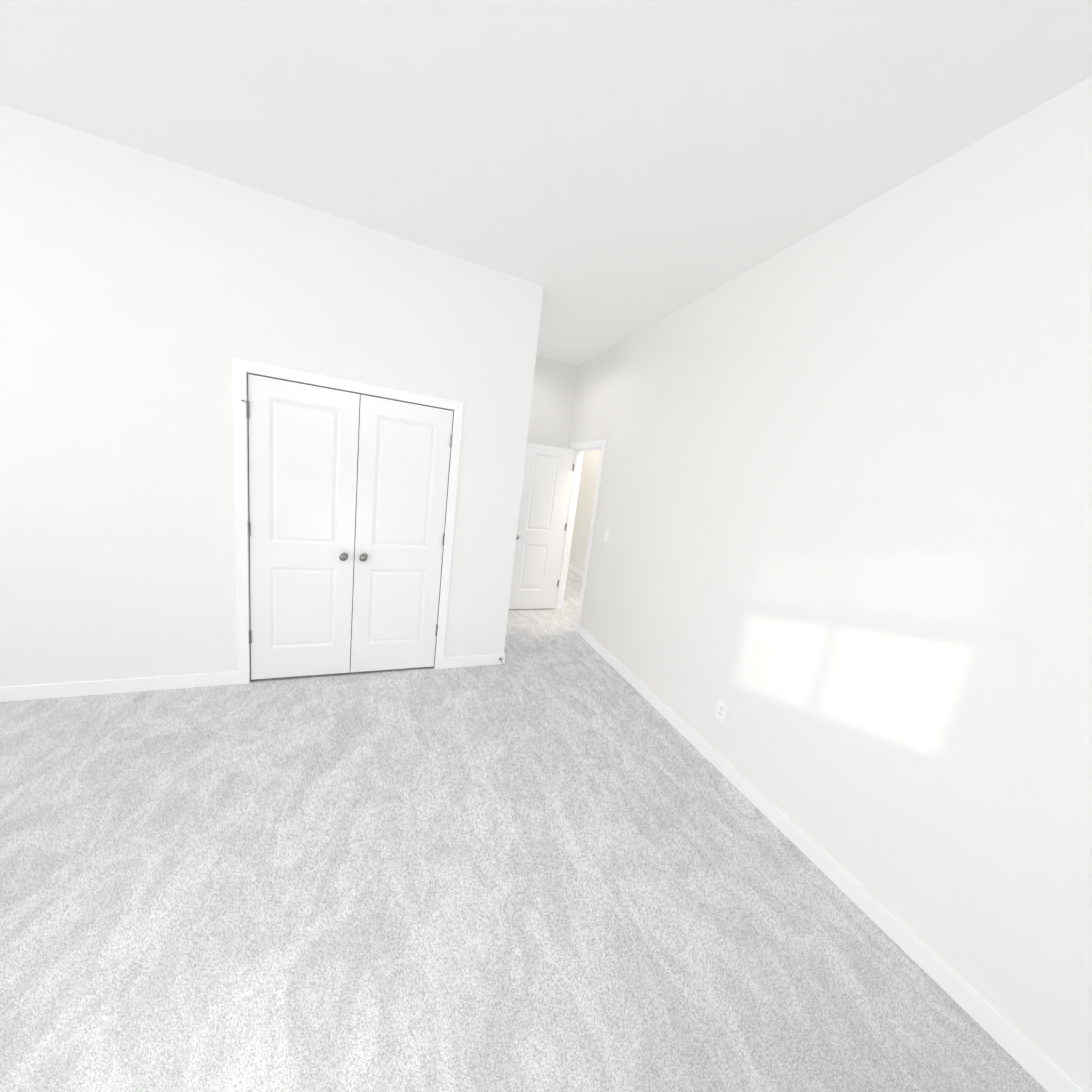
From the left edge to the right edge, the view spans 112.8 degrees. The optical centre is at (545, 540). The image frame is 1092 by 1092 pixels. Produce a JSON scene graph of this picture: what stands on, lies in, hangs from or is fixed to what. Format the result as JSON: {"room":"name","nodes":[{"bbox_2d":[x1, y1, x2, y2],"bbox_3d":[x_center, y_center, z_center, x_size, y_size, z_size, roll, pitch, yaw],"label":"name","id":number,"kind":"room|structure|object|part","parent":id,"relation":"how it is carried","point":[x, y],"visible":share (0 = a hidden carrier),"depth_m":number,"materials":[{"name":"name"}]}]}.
{"room":"empty bedroom","nodes":[
{"label":"empty bedroom","id":0,"kind":"room"},
{"bbox_2d":[0,104,543,686],"bbox_3d":[-2.260,-0.535,2.201,4.400,3.050,0.120,3,10,-22],"label":"wall","id":1,"kind":"structure","parent":0,"point":[144,298],"depth_m":2.13,"materials":[{"name":"paint"}]},
{"bbox_2d":[0,671,237,701],"bbox_3d":[-3.269,0.879,2.029,2.490,0.092,0.018,3,10,-22],"label":"baseboard","id":2,"kind":"structure","parent":1,"relation":"attached to","point":[98,687],"depth_m":2.26,"materials":[{"name":"paint"}]},
{"bbox_2d":[246,402,249,418],"bbox_3d":[-1.844,-0.803,2.250,0.026,0.097,0.044,3,10,-22],"label":"left closet door hinge","id":3,"kind":"object","parent":1,"relation":"attached to","point":[247,412],"visible":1,"depth_m":2.23,"materials":[{"name":"grey metal"}]},
{"bbox_2d":[248,522,250,536],"bbox_3d":[-1.933,-0.073,2.368,0.026,0.097,0.044,3,10,-22],"label":"left closet door hinge","id":4,"kind":"object","parent":1,"relation":"attached to","point":[249,529],"visible":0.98,"depth_m":2.35,"materials":[{"name":"grey metal"}]},
{"bbox_2d":[249,630,251,643],"bbox_3d":[-2.023,0.657,2.486,0.026,0.097,0.044,3,10,-22],"label":"left closet door hinge","id":5,"kind":"object","parent":1,"relation":"attached to","point":[250,636],"visible":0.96,"depth_m":2.47,"materials":[{"name":"grey metal"}]},
{"bbox_2d":[248,374,359,679],"bbox_3d":[-1.646,0.001,2.468,0.608,2.025,0.105,3,10,-22],"label":"closet door","id":6,"kind":"structure","parent":1,"relation":"in","point":[303,453],"depth_m":2.47,"materials":[{"name":"paint"}]},
{"bbox_3d":[-1.426,0.119,2.559,0.053,0.053,0.070,3,10,-22],"label":"knob","id":7,"kind":"part","parent":6,"relation":"part of","materials":[{"name":"grey metal"}]},
{"bbox_2d":[232,358,463,683],"bbox_3d":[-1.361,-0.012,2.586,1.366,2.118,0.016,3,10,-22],"label":"trim","id":8,"kind":"structure","parent":1,"relation":"attached to","point":[241,368],"depth_m":2.41,"materials":[{"name":"paint"}]},
{"bbox_2d":[350,395,452,671],"bbox_3d":[-1.077,0.033,2.696,0.608,2.025,0.105,3,10,-22],"label":"closet door","id":9,"kind":"structure","parent":1,"relation":"in","point":[403,463],"depth_m":2.70,"materials":[{"name":"paint"}]},
{"bbox_3d":[-1.310,0.126,2.606,0.053,0.053,0.070,3,10,-22],"label":"knob","id":10,"kind":"part","parent":9,"relation":"part of","materials":[{"name":"grey metal"}]},
{"bbox_2d":[443,654,503,668],"bbox_3d":[-0.622,1.030,3.094,0.494,0.092,0.018,3,10,-22],"label":"baseboard","id":11,"kind":"structure","parent":1,"relation":"attached to","point":[481,660],"depth_m":3.08,"materials":[{"name":"paint"}]},
{"bbox_2d":[352,397,360,614],"bbox_3d":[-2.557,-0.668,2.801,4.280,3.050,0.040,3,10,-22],"label":"door gap","id":12,"kind":"structure","parent":0,"point":[356,506],"depth_m":3.20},
{"bbox_2d":[0,569,1047,1091],"bbox_3d":[-1.600,0.977,3.288,6.830,0.100,8.140,3,10,-22],"label":"floor","id":13,"kind":"structure","parent":0,"point":[556,853],"depth_m":1.37,"materials":[{"name":"carpet"}]},
{"bbox_2d":[0,0,1091,365],"bbox_3d":[-1.224,-2.110,2.789,6.830,0.100,8.140,3,10,-22],"label":"ceiling","id":14,"kind":"structure","parent":0,"point":[606,174],"depth_m":1.44,"materials":[{"name":"paint"}]},
{"bbox_2d":[527,356,577,448],"bbox_3d":[-2.318,-0.791,3.743,5.410,3.050,0.120,3,10,-22],"label":"wall","id":15,"kind":"structure","parent":0,"point":[553,392],"depth_m":4.42,"materials":[{"name":"paint"}]},
{"bbox_2d":[569,450,600,572],"bbox_3d":[1.360,-0.570,5.154,0.120,3.050,6.240,3,10,-22],"label":"wall","id":16,"kind":"structure","parent":0,"point":[585,498],"depth_m":6.63,"materials":[{"name":"paint"}]},
{"bbox_2d":[568,564,582,577],"bbox_3d":[1.121,0.876,5.363,0.014,0.092,6.000,3,10,-22],"label":"baseboard","id":17,"kind":"structure","parent":16,"relation":"attached to","point":[575,570],"depth_m":6.78,"materials":[{"name":"paint"}]},
{"bbox_2d":[568,76,1091,1091],"bbox_3d":[0.625,-0.440,3.792,0.120,3.050,8.020,3,10,-22],"label":"wall","id":18,"kind":"structure","parent":0,"point":[840,564],"depth_m":1.47,"materials":[{"name":"paint"}]},
{"bbox_2d":[509,442,574,608],"bbox_3d":[-0.084,-0.125,4.458,0.730,2.022,0.176,3,10,-22],"label":"door leaf","id":19,"kind":"structure","parent":18,"relation":"in","point":[547,474],"depth_m":4.44,"materials":[{"name":"paint"}]},
{"bbox_2d":[554,440,605,632],"bbox_3d":[0.404,-0.070,4.297,0.156,2.112,0.840,3,10,-22],"label":"door frame","id":20,"kind":"structure","parent":18,"relation":"attached to","point":[575,475],"depth_m":4.50,"materials":[{"name":"paint"}]},
{"bbox_2d":[604,531,608,542],"bbox_3d":[0.600,-0.034,3.619,0.012,0.118,0.073,3,10,-22],"label":"light switch","id":21,"kind":"object","parent":18,"relation":"attached to","point":[606,536],"visible":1,"depth_m":3.61,"materials":[{"name":"plastic"}]},
{"bbox_2d":[715,700,727,722],"bbox_3d":[1.087,1.062,2.254,0.008,0.118,0.073,3,10,-22],"label":"wall outlet plate","id":22,"kind":"object","parent":18,"relation":"attached to","point":[721,711],"visible":1,"depth_m":2.25,"materials":[{"name":"plastic"}]},
{"bbox_2d":[578,626,1085,1091],"bbox_3d":[1.062,1.371,2.258,0.018,0.092,3.910,3,10,-22],"label":"baseboard","id":23,"kind":"structure","parent":18,"relation":"attached to","point":[1030,1058],"depth_m":1.45,"materials":[{"name":"paint"}]}
]}

